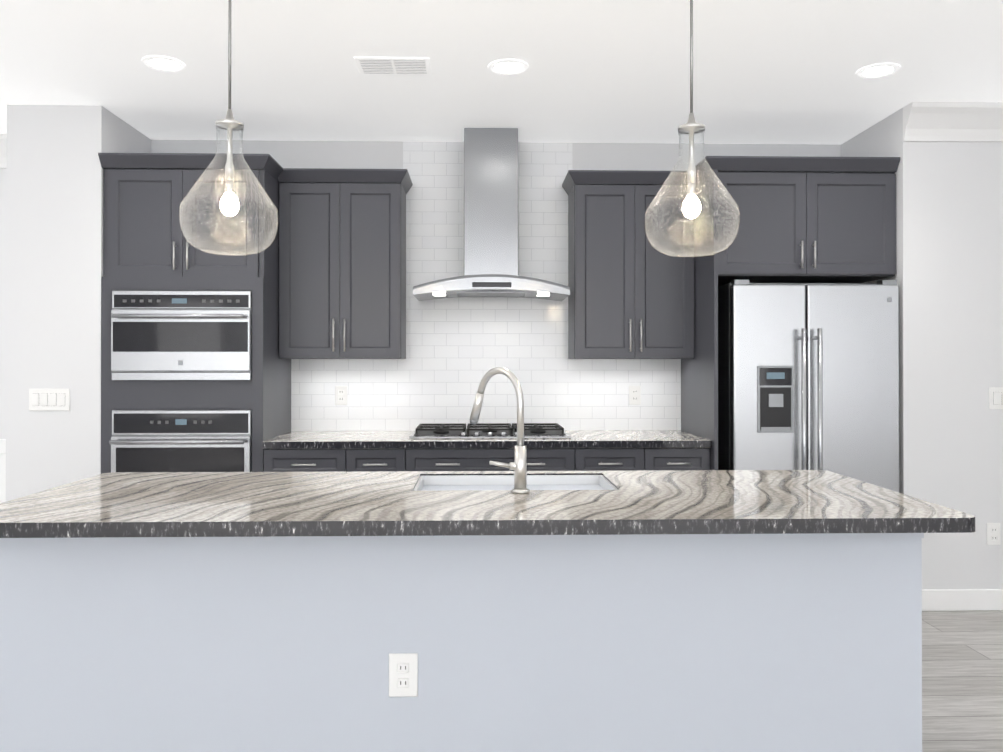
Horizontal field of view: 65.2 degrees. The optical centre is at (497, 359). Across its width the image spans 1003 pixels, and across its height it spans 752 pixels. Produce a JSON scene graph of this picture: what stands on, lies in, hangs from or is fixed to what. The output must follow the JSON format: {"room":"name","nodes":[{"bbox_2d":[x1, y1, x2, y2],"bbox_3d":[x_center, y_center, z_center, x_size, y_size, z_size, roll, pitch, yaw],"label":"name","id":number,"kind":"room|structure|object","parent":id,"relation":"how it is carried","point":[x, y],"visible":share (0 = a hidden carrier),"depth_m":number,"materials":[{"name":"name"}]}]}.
{"room":"kitchen","nodes":[
{"label":"kitchen","id":0,"kind":"room"},
{"bbox_2d":[6,105,150,501],"bbox_3d":[-2.389,-0.003,4.516,0.500,2.720,0.640,0,0,-1],"label":"wall","id":1,"kind":"structure","parent":0,"point":[54,257],"depth_m":4.20,"materials":[{"name":"white paint"}]},
{"bbox_2d":[29,389,69,410],"bbox_3d":[-2.400,0.215,4.190,0.214,0.118,0.009,0,0,-1],"label":"light switch","id":2,"kind":"object","parent":1,"relation":"attached to","point":[49,399],"visible":1,"depth_m":4.19,"materials":[{"name":"white plastic"}]},
{"bbox_2d":[0,139,840,438],"bbox_3d":[-0.419,-0.001,4.962,13.500,2.720,0.150,0,0,-1],"label":"wall","id":3,"kind":"structure","parent":0,"point":[458,349],"depth_m":4.89,"materials":[{"name":"tile"}]},
{"bbox_2d":[0,134,6,167],"bbox_3d":[-4.830,-1.270,4.732,4.370,0.185,0.098,0,0,-1],"label":"crown molding","id":4,"kind":"structure","parent":3,"relation":"attached to","point":[3,137],"depth_m":4.78,"materials":[{"name":"white"}]},
{"bbox_2d":[335,386,346,404],"bbox_3d":[-0.973,0.223,4.867,0.075,0.118,0.009,0,0,-1],"label":"outlet","id":5,"kind":"object","parent":3,"relation":"attached to","point":[340,395],"visible":1,"depth_m":4.87,"materials":[{"name":"white plastic"}]},
{"bbox_2d":[278,168,412,358],"bbox_3d":[-0.902,-0.551,4.691,0.746,1.093,0.368,0,0,-1],"label":"upper cabinet","id":6,"kind":"object","parent":3,"relation":"attached to","point":[342,263],"visible":0.98,"depth_m":4.55,"materials":[{"name":"grey paint"}]},
{"bbox_2d":[413,128,569,300],"bbox_3d":[-0.041,-0.863,4.649,0.890,0.997,0.500,0,0,-1],"label":"range hood","id":7,"kind":"object","parent":3,"relation":"attached to","point":[490,212],"visible":1,"depth_m":4.60,"materials":[{"name":"silver metal"}]},
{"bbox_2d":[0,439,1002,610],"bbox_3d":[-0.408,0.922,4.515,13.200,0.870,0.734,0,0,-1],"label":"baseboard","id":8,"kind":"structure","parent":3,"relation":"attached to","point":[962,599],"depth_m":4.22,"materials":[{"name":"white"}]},
{"bbox_2d":[562,170,693,358],"bbox_3d":[0.778,-0.551,4.734,0.747,1.093,0.368,0,0,-1],"label":"upper cabinet","id":9,"kind":"object","parent":3,"relation":"attached to","point":[631,296],"visible":0.92,"depth_m":4.59,"materials":[{"name":"grey paint"}]},
{"bbox_2d":[629,386,640,404],"bbox_3d":[0.858,0.224,4.914,0.075,0.118,0.009,0,0,-1],"label":"outlet","id":10,"kind":"object","parent":3,"relation":"attached to","point":[634,395],"visible":1,"depth_m":4.91,"materials":[{"name":"white plastic"}]},
{"bbox_2d":[0,0,1002,143],"bbox_3d":[-0.298,-1.436,0.236,13.500,0.100,9.620,0,0,-1],"label":"ceiling","id":11,"kind":"structure","parent":0,"point":[764,71],"depth_m":3.65,"materials":[{"name":"white paint"}]},
{"bbox_2d":[141,55,185,71],"bbox_3d":[-1.543,-1.365,3.621,0.190,0.006,0.190,0,0,-1],"label":"recessed light","id":12,"kind":"object","parent":11,"relation":"in","point":[163,63],"visible":1,"depth_m":3.61,"materials":[{"name":"white plastic"}]},
{"bbox_2d":[179,0,277,255],"bbox_3d":[-0.873,-0.859,2.549,0.304,1.030,0.304,0,0,-1],"label":"pendant light","id":13,"kind":"object","parent":11,"relation":"hanging from","point":[229,204],"visible":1,"depth_m":2.54,"materials":[{"name":"clear glass"}]},
{"bbox_2d":[354,57,431,74],"bbox_3d":[-0.486,-1.364,3.648,0.340,0.007,0.200,0,0,-1],"label":"ceiling vent","id":14,"kind":"object","parent":11,"relation":"in","point":[392,66],"visible":1,"depth_m":3.63,"materials":[{"name":"white metal"}]},
{"bbox_2d":[488,59,528,74],"bbox_3d":[0.048,-1.365,3.662,0.190,0.006,0.190,0,0,-1],"label":"recessed light","id":15,"kind":"object","parent":11,"relation":"in","point":[508,66],"visible":1,"depth_m":3.65,"materials":[{"name":"white plastic"}]},
{"bbox_2d":[645,0,739,256],"bbox_3d":[0.639,-0.858,2.588,0.304,1.030,0.304,0,0,-1],"label":"pendant light","id":16,"kind":"object","parent":11,"relation":"hanging from","point":[691,207],"visible":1,"depth_m":2.58,"materials":[{"name":"clear glass"}]},
{"bbox_2d":[856,63,899,77],"bbox_3d":[1.797,-1.364,3.706,0.190,0.006,0.190,0,0,-1],"label":"recessed light","id":17,"kind":"object","parent":11,"relation":"in","point":[878,70],"visible":1,"depth_m":3.70,"materials":[{"name":"white plastic"}]},
{"bbox_2d":[841,107,1002,588],"bbox_3d":[4.185,-0.003,4.645,4.010,2.720,0.720,0,0,-1],"label":"wall","id":18,"kind":"structure","parent":0,"point":[948,276],"depth_m":4.24,"materials":[{"name":"white paint"}]},
{"bbox_2d":[903,101,1002,141],"bbox_3d":[4.196,-1.272,4.243,4.010,0.185,0.098,0,0,-1],"label":"crown molding","id":19,"kind":"structure","parent":18,"relation":"attached to","point":[934,121],"depth_m":4.20,"materials":[{"name":"white"}]},
{"bbox_2d":[987,523,1000,544],"bbox_3d":[2.680,0.943,4.237,0.075,0.118,0.009,0,0,-1],"label":"outlet","id":20,"kind":"object","parent":18,"relation":"attached to","point":[993,533],"visible":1,"depth_m":4.24,"materials":[{"name":"white plastic"}]},
{"bbox_2d":[989,387,1002,408],"bbox_3d":[2.692,0.208,4.241,0.072,0.114,0.009,0,0,-1],"label":"light switch","id":21,"kind":"object","parent":18,"relation":"attached to","point":[995,397],"visible":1,"depth_m":4.24,"materials":[{"name":"white plastic"}]},
{"bbox_2d":[922,610,1002,751],"bbox_3d":[-0.298,1.384,0.221,13.500,0.100,9.620,0,0,-1],"label":"floor","id":22,"kind":"structure","parent":0,"point":[962,681],"depth_m":3.29,"materials":[{"name":"grey wood"}]},
{"bbox_2d":[98,153,290,473],"bbox_3d":[-1.685,0.129,4.490,0.902,2.455,0.723,0,0,-1],"label":"tall cabinet","id":23,"kind":"object","parent":22,"relation":"on","point":[195,373],"visible":0.77,"depth_m":4.21,"materials":[{"name":"grey paint"}]},
{"bbox_2d":[264,450,357,471],"bbox_3d":[-1.021,0.919,4.546,0.505,0.876,0.638,0,0,-1],"label":"base cabinet","id":24,"kind":"object","parent":22,"relation":"on","point":[274,460],"depth_m":4.23,"materials":[{"name":"grey paint"}]},
{"bbox_2d":[358,450,417,471],"bbox_3d":[-0.669,0.919,4.555,0.440,0.876,0.638,0,0,-1],"label":"base cabinet","id":25,"kind":"object","parent":22,"relation":"on","point":[360,451],"depth_m":4.24,"materials":[{"name":"grey paint"}]},
{"bbox_2d":[0,534,923,751],"bbox_3d":[-0.104,0.910,2.635,2.722,0.874,0.750,0,0,-1],"label":"kitchen island","id":26,"kind":"object","parent":22,"relation":"on","point":[712,610],"depth_m":2.28,"materials":[{"name":"grey paint"}]},
{"bbox_2d":[389,653,417,696],"bbox_3d":[-0.275,0.915,2.270,0.084,0.125,0.009,0,0,-1],"label":"outlet","id":27,"kind":"object","parent":26,"relation":"attached to","point":[403,674],"visible":1,"depth_m":2.27,"materials":[{"name":"white plastic"}]},
{"bbox_2d":[0,470,974,537],"bbox_3d":[-0.097,0.451,2.566,2.792,0.040,0.957,0,0,-1],"label":"island countertop","id":28,"kind":"structure","parent":26,"relation":"on","point":[363,504],"depth_m":2.28,"materials":[{"name":"grey stone"}]},
{"bbox_2d":[470,367,529,493],"bbox_3d":[0.002,0.228,2.629,0.196,0.406,0.236,0,0,-1],"label":"faucet","id":29,"kind":"object","parent":28,"relation":"on","point":[518,465],"visible":1,"depth_m":2.54,"materials":[{"name":"silver metal"}]},
{"bbox_2d":[420,474,603,489],"bbox_3d":[0.056,0.569,2.780,0.688,0.262,0.388,0,0,-1],"label":"sink","id":30,"kind":"object","parent":28,"relation":"in","point":[434,481],"depth_m":2.96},
{"bbox_2d":[418,450,589,470],"bbox_3d":[-0.049,0.919,4.571,1.041,0.876,0.638,0,0,-1],"label":"base cabinet","id":31,"kind":"object","parent":22,"relation":"on","point":[428,460],"depth_m":4.26,"materials":[{"name":"grey paint"}]},
{"bbox_2d":[262,430,711,449],"bbox_3d":[-0.059,0.461,4.563,2.430,0.040,0.658,0,0,-1],"label":"countertop","id":32,"kind":"structure","parent":31,"relation":"on","point":[580,439],"depth_m":4.26,"materials":[{"name":"grey stone"}]},
{"bbox_2d":[409,423,570,438],"bbox_3d":[-0.050,0.416,4.584,0.900,0.050,0.500,0,0,-1],"label":"cooktop","id":33,"kind":"object","parent":32,"relation":"in","point":[471,431],"visible":1,"depth_m":4.44,"materials":[{"name":"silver metal"}]},
{"bbox_2d":[590,450,657,470],"bbox_3d":[0.601,0.919,4.587,0.500,0.876,0.638,0,0,-1],"label":"base cabinet","id":34,"kind":"object","parent":22,"relation":"on","point":[600,460],"depth_m":4.27,"materials":[{"name":"grey paint"}]},
{"bbox_2d":[658,450,709,469],"bbox_3d":[0.943,0.920,4.596,0.425,0.876,0.638,0,0,-1],"label":"base cabinet","id":35,"kind":"object","parent":22,"relation":"on","point":[667,459],"depth_m":4.28,"materials":[{"name":"grey paint"}]},
{"bbox_2d":[681,156,899,469],"bbox_3d":[1.648,0.130,4.588,1.061,2.455,0.698,0,0,-1],"label":"cabinet","id":36,"kind":"object","parent":22,"relation":"on","point":[805,219],"visible":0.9,"depth_m":4.29,"materials":[{"name":"grey paint"}]},
{"bbox_2d":[718,280,899,492],"bbox_3d":[1.711,0.464,4.530,0.907,1.785,0.758,0,0,-1],"label":"fridge","id":37,"kind":"object","parent":22,"relation":"on","point":[808,376],"visible":0.6,"depth_m":4.22,"materials":[{"name":"silver metal"}]}
]}

